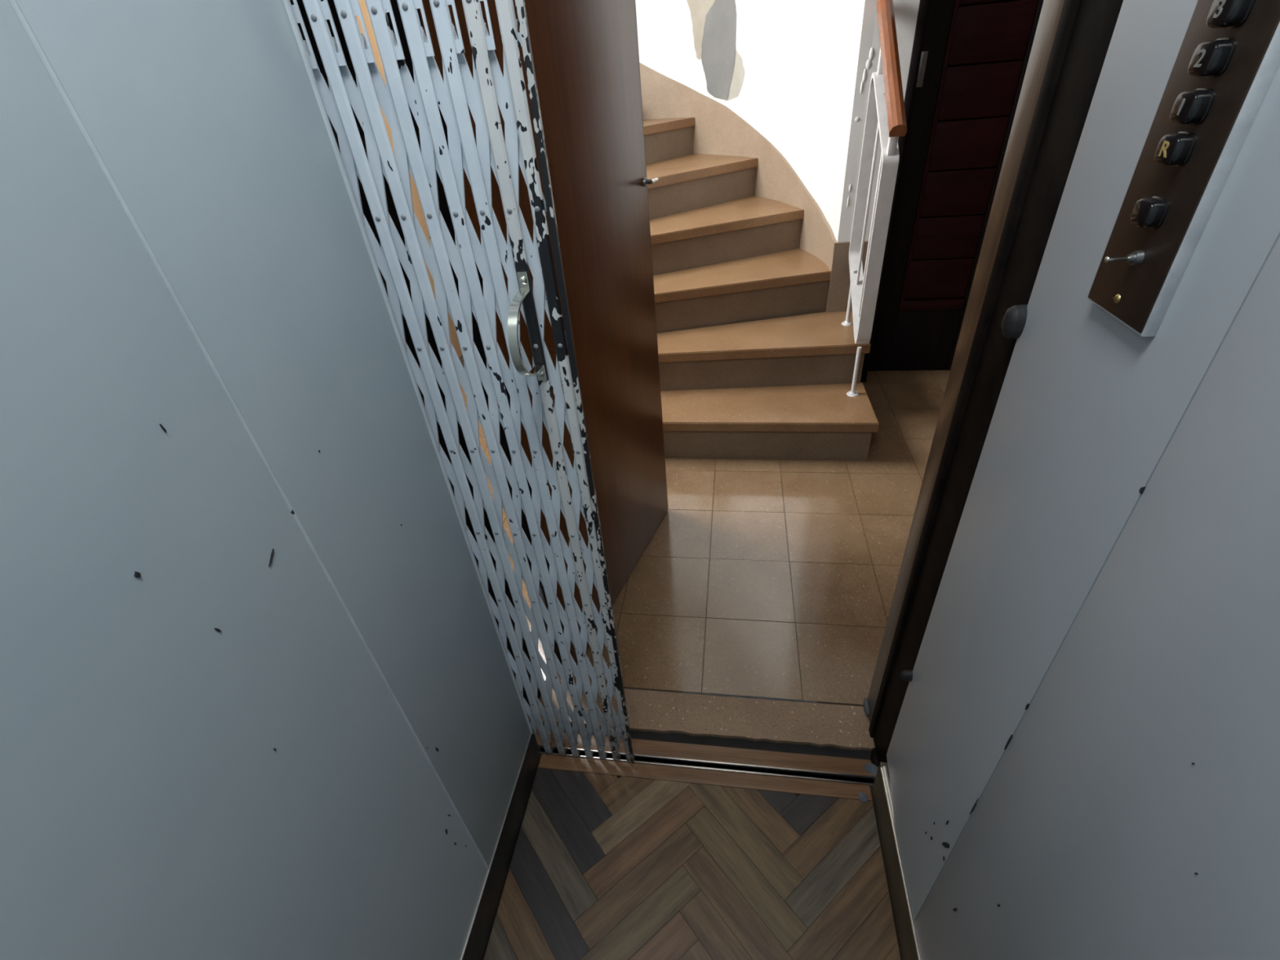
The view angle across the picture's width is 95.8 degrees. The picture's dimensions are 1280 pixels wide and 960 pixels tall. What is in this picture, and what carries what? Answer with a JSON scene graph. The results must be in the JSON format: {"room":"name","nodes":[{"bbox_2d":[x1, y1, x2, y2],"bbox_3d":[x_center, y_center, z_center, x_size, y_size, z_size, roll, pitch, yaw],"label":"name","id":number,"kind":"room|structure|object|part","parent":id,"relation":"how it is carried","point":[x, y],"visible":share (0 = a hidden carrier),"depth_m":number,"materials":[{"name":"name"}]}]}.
{"room":"elevator interior","nodes":[
{"label":"elevator interior","id":0,"kind":"room"},
{"bbox_2d":[0,0,533,959],"bbox_3d":[-0.413,0.112,0.258,0.020,1.998,1.201,1,36,9],"label":"wall","id":1,"kind":"structure","parent":0,"point":[260,698],"depth_m":0.50,"materials":[{"name":"grey metal"}]},
{"bbox_2d":[459,729,541,959],"bbox_3d":[-0.331,0.959,0.865,0.020,0.110,1.202,1,36,9],"label":"baseboard","id":2,"kind":"structure","parent":1,"relation":"attached to","point":[478,934],"depth_m":1.14,"materials":[{"name":"metal"}]},
{"bbox_2d":[289,0,527,713],"bbox_3d":[-0.519,-0.264,0.827,0.288,2.667,0.104,1,36,9],"label":"wall","id":3,"kind":"structure","parent":0,"point":[291,1],"depth_m":0.84,"materials":[{"name":"beige paint"}]},
{"bbox_2d":[355,0,462,358],"bbox_3d":[-1.290,-1.566,2.106,0.067,2.917,3.242,1,36,9],"label":"wall","id":4,"kind":"structure","parent":0,"point":[417,207],"depth_m":2.88,"materials":[{"name":"beige paint"}]},
{"bbox_2d":[457,355,950,959],"bbox_3d":[0.277,0.117,2.269,3.166,0.250,4.600,1,36,9],"label":"floor","id":5,"kind":"structure","parent":0,"point":[754,614],"depth_m":1.39,"materials":[{"name":"tile"}]},
{"bbox_3d":[0.111,0.587,1.442,0.883,0.025,0.109,1,36,9],"label":"sill","id":6,"kind":"part","parent":5,"relation":"part of","materials":[{"name":"stone"}]},
{"bbox_2d":[536,730,875,786],"bbox_3d":[0.126,0.644,1.345,0.812,0.012,0.057,1,36,9],"label":"door threshold","id":7,"kind":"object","parent":5,"relation":"on","point":[837,766],"depth_m":1.33,"materials":[{"name":"metal"}]},
{"bbox_2d":[288,0,635,763],"bbox_3d":[-0.208,-0.117,0.773,0.263,1.953,0.095,1,36,9],"label":"gate","id":8,"kind":"object","parent":7,"relation":"on","point":[488,87],"visible":0.93,"depth_m":0.73,"materials":[{"name":"metal"}]},
{"bbox_3d":[-0.371,-0.652,0.452,0.023,0.542,0.002,1,36,9],"label":"slide plate","id":9,"kind":"part","parent":8,"relation":"part of","materials":[{"name":"paint"}]},
{"bbox_3d":[-0.338,-0.652,0.447,0.023,0.542,0.002,1,36,9],"label":"slide plate","id":10,"kind":"part","parent":8,"relation":"part of","materials":[{"name":"paint"}]},
{"bbox_3d":[-0.306,-0.651,0.442,0.023,0.542,0.002,1,36,9],"label":"slide plate","id":11,"kind":"part","parent":8,"relation":"part of","materials":[{"name":"paint"}]},
{"bbox_3d":[-0.274,-0.650,0.437,0.023,0.542,0.002,1,36,9],"label":"slide plate","id":12,"kind":"part","parent":8,"relation":"part of","materials":[{"name":"paint"}]},
{"bbox_3d":[-0.241,-0.650,0.431,0.023,0.542,0.002,1,36,9],"label":"slide plate","id":13,"kind":"part","parent":8,"relation":"part of","materials":[{"name":"paint"}]},
{"bbox_3d":[-0.209,-0.649,0.426,0.023,0.542,0.002,1,36,9],"label":"slide plate","id":14,"kind":"part","parent":8,"relation":"part of","materials":[{"name":"paint"}]},
{"bbox_3d":[-0.177,-0.649,0.421,0.023,0.542,0.002,1,36,9],"label":"slide plate","id":15,"kind":"part","parent":8,"relation":"part of","materials":[{"name":"paint"}]},
{"bbox_3d":[-0.144,-0.648,0.416,0.023,0.542,0.002,1,36,9],"label":"slide plate","id":16,"kind":"part","parent":8,"relation":"part of","materials":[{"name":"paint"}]},
{"bbox_3d":[-0.142,-0.172,0.709,0.011,0.143,0.076,1,36,9],"label":"pull handle","id":17,"kind":"part","parent":8,"relation":"part of","materials":[{"name":"silver metal"}]},
{"bbox_3d":[-0.084,-0.127,0.790,0.023,1.913,0.022,1,36,9],"label":"lead post","id":18,"kind":"part","parent":8,"relation":"part of","materials":[{"name":"grey metal"}]},
{"bbox_3d":[0.135,0.658,1.321,0.788,0.009,0.003,1,36,9],"label":"rail","id":19,"kind":"part","parent":7,"relation":"part of","materials":[{"name":"metal"}]},
{"bbox_3d":[0.137,0.649,1.333,0.788,0.009,0.003,1,36,9],"label":"rail","id":20,"kind":"part","parent":7,"relation":"part of","materials":[{"name":"metal"}]},
{"bbox_2d":[643,117,879,460],"bbox_3d":[0.117,-1.230,2.744,1.737,1.410,1.977,1,36,9],"label":"staircase","id":21,"kind":"structure","parent":5,"relation":"on","point":[753,363],"depth_m":2.47,"materials":[{"name":"wood"}]},
{"bbox_2d":[841,0,906,396],"bbox_3d":[0.837,-0.978,2.115,0.060,1.265,0.510,1,36,9],"label":"stair railing","id":22,"kind":"object","parent":21,"relation":"on","point":[886,117],"visible":1,"depth_m":1.99,"materials":[{"name":"white metal"}]},
{"bbox_3d":[0.871,-0.754,2.392,0.047,0.222,0.047,1,36,9],"label":"foot post","id":23,"kind":"part","parent":22,"relation":"part of","materials":[{"name":"white metal"}]},
{"bbox_3d":[0.844,-0.424,2.260,0.047,0.199,0.047,1,36,9],"label":"foot post","id":24,"kind":"part","parent":22,"relation":"part of","materials":[{"name":"white metal"}]},
{"bbox_3d":[0.838,-0.966,2.104,0.048,0.847,0.392,1,36,9],"label":"frame","id":25,"kind":"part","parent":22,"relation":"part of","materials":[{"name":"white metal"}]},
{"bbox_3d":[0.806,-1.341,1.855,0.052,0.370,0.510,1,36,9],"label":"handrail","id":26,"kind":"part","parent":22,"relation":"part of","materials":[{"name":"brown wood"}]},
{"bbox_2d":[635,0,877,311],"bbox_3d":[-0.053,-2.082,2.660,2.183,2.917,1.410,1,36,9],"label":"wall","id":27,"kind":"structure","parent":0,"point":[777,83],"depth_m":2.72,"materials":[{"name":"white paint"}]},
{"bbox_3d":[0.426,-1.533,3.049,0.357,1.467,1.801,-26,40,-26],"label":"skirting","id":28,"kind":"part","parent":27,"relation":"part of","materials":[{"name":"stone"}]},
{"bbox_2d":[860,0,1044,382],"bbox_3d":[1.246,-1.357,2.188,0.529,2.083,0.171,1,36,9],"label":"door","id":29,"kind":"structure","parent":27,"relation":"in","point":[922,333],"depth_m":2.31,"materials":[{"name":"brown wood"}]},
{"bbox_3d":[1.043,-1.520,2.141,0.022,0.108,0.004,1,36,9],"label":"latch plate","id":30,"kind":"part","parent":29,"relation":"part of","materials":[{"name":"metal"}]},
{"bbox_3d":[1.339,-0.664,2.740,0.276,0.297,0.032,1,36,9],"label":"rail","id":31,"kind":"part","parent":29,"relation":"part of","materials":[{"name":"brown wood"}]},
{"bbox_3d":[1.127,-1.508,2.153,0.015,1.696,0.033,1,36,9],"label":"molding","id":32,"kind":"part","parent":29,"relation":"part of","materials":[{"name":"red wood"}]},
{"bbox_3d":[1.325,-0.800,2.636,0.276,0.044,0.033,1,36,9],"label":"molding","id":33,"kind":"part","parent":29,"relation":"part of","materials":[{"name":"red wood"}]},
{"bbox_2d":[826,0,919,378],"bbox_3d":[0.858,-1.708,2.013,0.192,2.917,0.214,1,36,9],"label":"wall","id":34,"kind":"structure","parent":0,"point":[905,11],"depth_m":2.20,"materials":[{"name":"white paint"}]},
{"bbox_3d":[0.928,-0.730,2.594,0.180,0.646,0.018,1,36,9],"label":"skirting","id":35,"kind":"part","parent":34,"relation":"part of","materials":[{"name":"stone"}]},
{"bbox_2d":[903,0,1022,299],"bbox_3d":[1.272,-1.455,2.250,0.583,2.167,0.050,1,36,9],"label":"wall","id":36,"kind":"structure","parent":0,"point":[980,3],"depth_m":2.23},
{"bbox_2d":[886,0,1279,959],"bbox_3d":[0.345,0.114,0.131,0.028,1.975,1.204,1,36,9],"label":"wall","id":37,"kind":"structure","parent":0,"point":[1083,753],"depth_m":0.47,"materials":[{"name":"grey metal"}]},
{"bbox_2d":[871,762,921,959],"bbox_3d":[0.420,0.968,0.736,0.020,0.127,1.193,1,36,9],"label":"baseboard","id":38,"kind":"structure","parent":37,"relation":"attached to","point":[881,789],"depth_m":1.07,"materials":[{"name":"metal"}]},
{"bbox_2d":[1088,0,1279,337],"bbox_3d":[0.358,-0.287,0.355,0.033,0.385,0.085,1,36,9],"label":"control panel","id":39,"kind":"object","parent":37,"relation":"attached to","point":[1227,62],"visible":1,"depth_m":0.39,"materials":[{"name":"brown metal"}]},
{"bbox_2d":[1104,249,1144,266],"bbox_3d":[0.364,-0.167,0.436,0.023,0.012,0.012,1,36,9],"label":"switch","id":40,"kind":"object","parent":39,"relation":"attached to","point":[1132,257],"depth_m":0.43,"materials":[{"name":"silver metal"}]},
{"bbox_3d":[-0.962,-0.628,0.750,1.092,2.916,0.073,1,36,9],"label":"wall","id":41,"kind":"structure","parent":0,"visible":0},
{"bbox_2d":[386,0,668,672],"bbox_3d":[-0.133,-0.496,1.258,0.070,1.968,0.775,11,39,22],"label":"door","id":42,"kind":"structure","parent":41,"relation":"in","point":[585,54],"depth_m":1.29,"materials":[{"name":"brown wood"}]},
{"bbox_3d":[0.035,-0.759,1.464,0.011,0.011,0.047,8,38,19],"label":"latch lever","id":43,"kind":"part","parent":42,"relation":"part of","materials":[{"name":"metal"}]},
{"bbox_2d":[296,0,1123,802],"bbox_3d":[0.055,-0.213,0.801,0.915,2.043,0.250,1,36,9],"label":"trim","id":44,"kind":"structure","parent":41,"relation":"attached to","point":[1072,40],"depth_m":0.75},
{"bbox_2d":[900,670,912,681],"bbox_3d":[0.479,0.349,1.032,0.027,0.024,0.018,1,36,9],"label":"buffer","id":45,"kind":"object","parent":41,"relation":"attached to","point":[906,675],"visible":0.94,"depth_m":1.02,"materials":[{"name":"rubber"}]},
{"bbox_2d":[1000,304,1027,338],"bbox_3d":[0.429,-0.180,0.659,0.027,0.039,0.029,1,36,9],"label":"buffer","id":46,"kind":"object","parent":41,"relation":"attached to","point":[1013,322],"visible":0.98,"depth_m":0.65,"materials":[{"name":"rubber"}]}
]}

